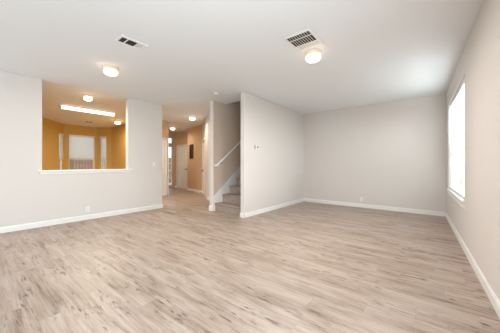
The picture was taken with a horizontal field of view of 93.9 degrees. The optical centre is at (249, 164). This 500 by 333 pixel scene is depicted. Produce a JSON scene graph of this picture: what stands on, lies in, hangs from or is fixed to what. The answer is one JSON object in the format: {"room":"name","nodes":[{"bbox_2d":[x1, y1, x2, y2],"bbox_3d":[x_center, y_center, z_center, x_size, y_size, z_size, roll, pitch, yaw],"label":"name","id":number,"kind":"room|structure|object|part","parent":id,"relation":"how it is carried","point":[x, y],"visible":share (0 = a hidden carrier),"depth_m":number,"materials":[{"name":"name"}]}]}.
{"room":"empty living room","nodes":[
{"label":"empty living room","id":0,"kind":"room"},
{"bbox_2d":[0,71,161,226],"bbox_3d":[-4.425,-0.210,3.749,0.125,2.740,6.490,0,0,39],"label":"wall","id":1,"kind":"structure","parent":0,"point":[27,195],"depth_m":4.46,"materials":[{"name":"white paint"}]},
{"bbox_2d":[0,204,162,232],"bbox_3d":[-4.413,1.110,3.750,0.141,0.100,6.506,0,0,39],"label":"baseboard","id":2,"kind":"structure","parent":1,"relation":"attached to","point":[125,211],"depth_m":4.69,"materials":[{"name":"white paint"}]},
{"bbox_2d":[38,169,132,173],"bbox_3d":[-3.413,0.147,4.989,0.205,0.075,1.690,0,0,39],"label":"ledge","id":3,"kind":"object","parent":1,"relation":"attached to","point":[81,170],"visible":1,"depth_m":4.85,"materials":[{"name":"white paint"}]},
{"bbox_2d":[42,117,125,169],"bbox_3d":[-5.730,-0.210,6.764,5.690,2.740,4.990,0,0,39],"label":"wall","id":4,"kind":"structure","parent":0,"point":[115,136],"depth_m":9.26,"materials":[{"name":"brown paint"}]},
{"bbox_2d":[59,133,63,158],"bbox_3d":[-7.264,-0.699,8.957,0.060,0.978,0.329,0,0,-13],"label":"window blind","id":5,"kind":"object","parent":4,"relation":"attached to","point":[60,134],"visible":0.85,"depth_m":8.96,"materials":[{"name":"white fabric"}]},
{"bbox_2d":[69,141,94,168],"bbox_3d":[-6.977,-0.375,9.688,0.060,1.630,0.916,0,0,39],"label":"window","id":6,"kind":"structure","parent":4,"relation":"in","point":[93,159],"depth_m":10.02,"materials":[{"name":"white plastic"}]},
{"bbox_2d":[69,134,94,157],"bbox_3d":[-6.922,-0.699,9.643,0.070,0.978,0.904,0,0,39],"label":"window blind","id":7,"kind":"object","parent":6,"relation":"attached to","point":[73,150],"visible":1,"depth_m":9.62,"materials":[{"name":"white fabric"}]},
{"bbox_2d":[100,137,105,157],"bbox_3d":[-6.296,-0.699,10.039,0.294,0.978,0.060,0,0,5],"label":"window blind","id":8,"kind":"object","parent":4,"relation":"attached to","point":[103,139],"visible":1,"depth_m":10.04,"materials":[{"name":"white fabric"}]},
{"bbox_2d":[162,121,168,195],"bbox_3d":[-4.226,-0.210,9.103,2.500,2.740,0.780,0,0,39],"label":"wall","id":9,"kind":"structure","parent":0,"point":[165,124],"depth_m":8.59,"materials":[{"name":"beige paint"}]},
{"bbox_2d":[162,138,168,195],"bbox_3d":[-3.269,0.107,8.307,0.108,2.105,0.810,0,0,39],"label":"door","id":10,"kind":"structure","parent":9,"relation":"in","point":[164,142],"depth_m":8.52,"materials":[{"name":"white paint"}]},
{"bbox_2d":[169,132,174,187],"bbox_3d":[-4.454,-0.210,10.924,0.140,2.740,2.010,0,0,39],"label":"wall","id":11,"kind":"structure","parent":0,"point":[171,134],"depth_m":11.62,"materials":[{"name":"beige paint"}]},
{"bbox_2d":[169,146,171,184],"bbox_3d":[-3.987,0.080,11.504,0.060,1.920,0.316,0,0,39],"label":"window","id":12,"kind":"structure","parent":11,"relation":"in","point":[169,146],"depth_m":11.60,"materials":[{"name":"white plastic"}]},
{"bbox_2d":[175,131,187,185],"bbox_3d":[-3.202,-0.210,11.283,1.640,2.740,0.120,0,0,39],"label":"wall","id":13,"kind":"structure","parent":0,"point":[181,138],"depth_m":11.45,"materials":[{"name":"beige paint"}]},
{"bbox_2d":[177,144,187,188],"bbox_3d":[-3.238,0.110,11.254,0.940,2.100,0.090,0,0,39],"label":"door","id":14,"kind":"structure","parent":13,"relation":"in","point":[182,150],"depth_m":11.28,"materials":[{"name":"white paint"}]},
{"bbox_2d":[188,125,201,190],"bbox_3d":[-2.332,-0.210,10.010,0.462,2.740,1.676,0,0,-25],"label":"wall","id":15,"kind":"structure","parent":0,"point":[195,133],"depth_m":9.80,"materials":[{"name":"beige paint"}]},
{"bbox_2d":[189,144,193,158],"bbox_3d":[-2.533,-0.555,10.099,0.030,0.610,0.360,0,0,-38],"label":"wall plaque","id":16,"kind":"object","parent":15,"relation":"attached to","point":[191,147],"visible":1,"depth_m":10.10,"materials":[{"name":"brown wood"}]},
{"bbox_2d":[174,186,209,199],"bbox_3d":[-2.026,1.110,9.200,0.547,0.100,6.012,0,0,-30],"label":"baseboard","id":17,"kind":"structure","parent":15,"relation":"attached to","point":[189,189],"depth_m":9.81,"materials":[{"name":"white paint"}]},
{"bbox_2d":[202,117,206,198],"bbox_3d":[-1.583,-0.210,8.463,0.120,2.740,1.761,0,0,-17],"label":"wall","id":18,"kind":"structure","parent":0,"point":[204,126],"depth_m":8.16,"materials":[{"name":"white paint"}]},
{"bbox_2d":[202,138,204,194],"bbox_3d":[-1.726,0.110,8.755,0.108,2.100,1.000,0,0,-17],"label":"door","id":19,"kind":"structure","parent":18,"relation":"in","point":[203,143],"depth_m":9.08,"materials":[{"name":"white paint"}]},
{"bbox_2d":[207,115,209,196],"bbox_3d":[-0.810,-0.210,7.213,1.390,2.740,0.120,0,0,39],"label":"wall","id":20,"kind":"structure","parent":0,"point":[208,117],"depth_m":7.57,"materials":[{"name":"white paint"}]},
{"bbox_2d":[214,101,240,194],"bbox_3d":[0.509,-1.490,7.640,0.130,5.300,4.660,0,0,39],"label":"wall","id":21,"kind":"structure","parent":0,"point":[227,117],"depth_m":6.14,"materials":[{"name":"beige paint"}]},
{"bbox_2d":[210,101,213,210],"bbox_3d":[-0.957,-0.210,5.819,0.134,2.740,0.015,0,0,39],"label":"trim","id":22,"kind":"structure","parent":21,"relation":"attached to","point":[211,102],"depth_m":5.79,"materials":[{"name":"white paint"}]},
{"bbox_2d":[214,140,240,166],"bbox_3d":[0.043,-1.014,6.881,0.102,2.145,2.848,0,0,39],"label":"handrail","id":23,"kind":"object","parent":21,"relation":"attached to","point":[239,142],"visible":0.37,"depth_m":6.03,"materials":[{"name":"white paint"}]},
{"bbox_2d":[0,0,482,132],"bbox_3d":[-2.668,-1.720,5.615,13.200,0.280,11.800,0,0,39],"label":"ceiling","id":24,"kind":"structure","parent":0,"point":[374,51],"depth_m":3.30,"materials":[{"name":"white paint"}]},
{"bbox_2d":[59,104,115,116],"bbox_3d":[-4.597,-1.530,6.680,0.160,0.100,1.360,0,0,39],"label":"fluorescent fixture","id":25,"kind":"object","parent":24,"relation":"attached to","point":[61,106],"visible":1,"depth_m":6.57,"materials":[{"name":"white paint"}]},
{"bbox_2d":[82,93,93,100],"bbox_3d":[-3.672,-1.499,5.293,0.242,0.161,0.242,0,0,39],"label":"ceiling light","id":26,"kind":"object","parent":24,"relation":"attached to","point":[88,97],"visible":1,"depth_m":5.24,"materials":[{"name":"white glass"}]},
{"bbox_3d":[-3.672,-1.482,5.293,0.164,0.095,0.164,0,0,39],"label":"lamp shade","id":27,"kind":"part","parent":26,"relation":"part of","materials":[{"name":"white glass"}]},
{"bbox_2d":[102,64,118,76],"bbox_3d":[-2.267,-1.503,3.802,0.242,0.154,0.242,0,0,39],"label":"ceiling light","id":28,"kind":"object","parent":24,"relation":"attached to","point":[110,70],"visible":1,"depth_m":3.73,"materials":[{"name":"white glass"}]},
{"bbox_3d":[-2.267,-1.482,3.802,0.204,0.080,0.204,0,0,39],"label":"lamp shade","id":29,"kind":"part","parent":28,"relation":"part of","materials":[{"name":"white glass"}]},
{"bbox_2d":[115,35,147,50],"bbox_3d":[-1.537,-1.574,3.035,0.195,0.013,0.340,0,0,39],"label":"ceiling vent","id":30,"kind":"object","parent":24,"relation":"in","point":[122,39],"visible":1,"depth_m":3.02,"materials":[{"name":"white plastic"}]},
{"bbox_2d":[283,28,323,51],"bbox_3d":[0.688,-1.574,2.983,0.350,0.013,0.430,0,0,39],"label":"ceiling vent","id":31,"kind":"object","parent":24,"relation":"in","point":[305,39],"visible":1,"depth_m":2.96,"materials":[{"name":"white plastic"}]},
{"bbox_2d":[304,48,321,62],"bbox_3d":[0.890,-1.503,3.289,0.242,0.154,0.242,0,0,39],"label":"ceiling light","id":32,"kind":"object","parent":24,"relation":"attached to","point":[312,55],"visible":1,"depth_m":3.22,"materials":[{"name":"white glass"}]},
{"bbox_3d":[0.890,-1.482,3.289,0.204,0.080,0.204,0,0,39],"label":"lamp shade","id":33,"kind":"part","parent":32,"relation":"part of","materials":[{"name":"white glass"}]},
{"bbox_2d":[0,184,499,332],"bbox_3d":[-2.668,1.220,5.615,13.200,0.120,11.800,0,0,39],"label":"floor","id":34,"kind":"structure","parent":0,"point":[181,266],"depth_m":2.41,"materials":[{"name":"beige laminate"}]},
{"bbox_2d":[214,166,240,214],"bbox_3d":[0.634,-0.219,6.934,0.950,2.758,3.708,0,0,39],"label":"staircase","id":35,"kind":"structure","parent":34,"relation":"on","point":[227,199],"depth_m":5.90,"materials":[{"name":"grey carpet"}]},
{"bbox_2d":[241,92,303,212],"bbox_3d":[1.317,-1.490,6.938,0.110,5.300,4.740,0,0,39],"label":"wall","id":36,"kind":"structure","parent":0,"point":[272,174],"depth_m":5.82,"materials":[{"name":"white paint"}]},
{"bbox_2d":[245,198,303,217],"bbox_3d":[0.788,1.110,6.180,0.016,0.100,2.925,0,0,39],"label":"baseboard","id":37,"kind":"structure","parent":36,"relation":"attached to","point":[252,213],"depth_m":5.86,"materials":[{"name":"white paint"}]},
{"bbox_2d":[304,93,445,211],"bbox_3d":[3.149,-0.210,6.246,3.610,2.740,0.140,0,0,39],"label":"wall","id":38,"kind":"structure","parent":0,"point":[391,153],"depth_m":5.99,"materials":[{"name":"white paint"}]},
{"bbox_2d":[304,198,445,215],"bbox_3d":[3.030,1.110,6.242,3.430,0.100,0.016,0,0,39],"label":"baseboard","id":39,"kind":"structure","parent":38,"relation":"attached to","point":[408,210],"depth_m":5.98,"materials":[{"name":"white paint"}]},
{"bbox_2d":[446,0,499,300],"bbox_3d":[1.548,-0.210,1.128,0.170,2.740,10.105,0,0,36],"label":"wall","id":40,"kind":"structure","parent":0,"point":[478,224],"depth_m":2.35,"materials":[{"name":"white paint"}]},
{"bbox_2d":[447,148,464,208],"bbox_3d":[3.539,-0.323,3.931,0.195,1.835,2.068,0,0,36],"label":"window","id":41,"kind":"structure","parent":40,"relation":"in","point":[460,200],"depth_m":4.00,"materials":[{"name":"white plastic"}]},
{"bbox_3d":[3.514,0.511,3.949,0.135,0.027,2.068,0,0,36],"label":"sill","id":42,"kind":"part","parent":41,"relation":"part of","materials":[{"name":"white paint"}]},
{"bbox_2d":[450,77,464,197],"bbox_3d":[3.525,-0.372,3.941,0.070,1.725,1.988,0,0,36],"label":"window blind","id":43,"kind":"object","parent":41,"relation":"attached to","point":[457,106],"visible":0.72,"depth_m":3.96,"materials":[{"name":"white plastic"}]},
{"bbox_3d":[3.970,-0.347,4.600,0.002,1.655,0.002,0,0,36],"label":"ladder cord","id":44,"kind":"part","parent":43,"relation":"part of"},
{"bbox_3d":[3.529,0.480,3.938,0.052,0.020,1.984,0,0,36],"label":"rail","id":45,"kind":"part","parent":43,"relation":"part of","materials":[{"name":"white plastic"}]},
{"bbox_3d":[3.594,-0.360,3.892,0.060,1.760,2.004,0,0,36],"label":"frame","id":46,"kind":"part","parent":41,"relation":"part of","materials":[{"name":"white plastic"}]},
{"bbox_2d":[445,213,499,318],"bbox_3d":[1.473,1.110,1.183,0.016,0.100,9.905,0,0,36],"label":"baseboard","id":47,"kind":"structure","parent":40,"relation":"attached to","point":[495,302],"depth_m":2.35,"materials":[{"name":"white paint"}]},
{"label":"outside","id":48,"kind":"structure","parent":0,"visible":0},
{"bbox_2d":[169,175,462,189],"bbox_3d":[-0.759,1.535,7.030,70.000,0.250,70.000,0,0,39],"label":"ground","id":49,"kind":"structure","parent":48,"point":[461,177],"depth_m":18.62,"materials":[{"name":"white"}]},
{"bbox_2d":[59,155,170,182],"bbox_3d":[-9.331,0.435,13.948,0.150,1.950,12.025,0,0,39],"label":"fence","id":50,"kind":"object","parent":49,"relation":"on","point":[74,164],"visible":0.02,"depth_m":13.52,"materials":[{"name":"brown wood"}]},
{"bbox_3d":[-9.296,-0.135,13.904,0.040,0.090,12.000,0,0,39],"label":"rail","id":51,"kind":"part","parent":50,"relation":"part of","materials":[{"name":"brown wood"}]}
]}

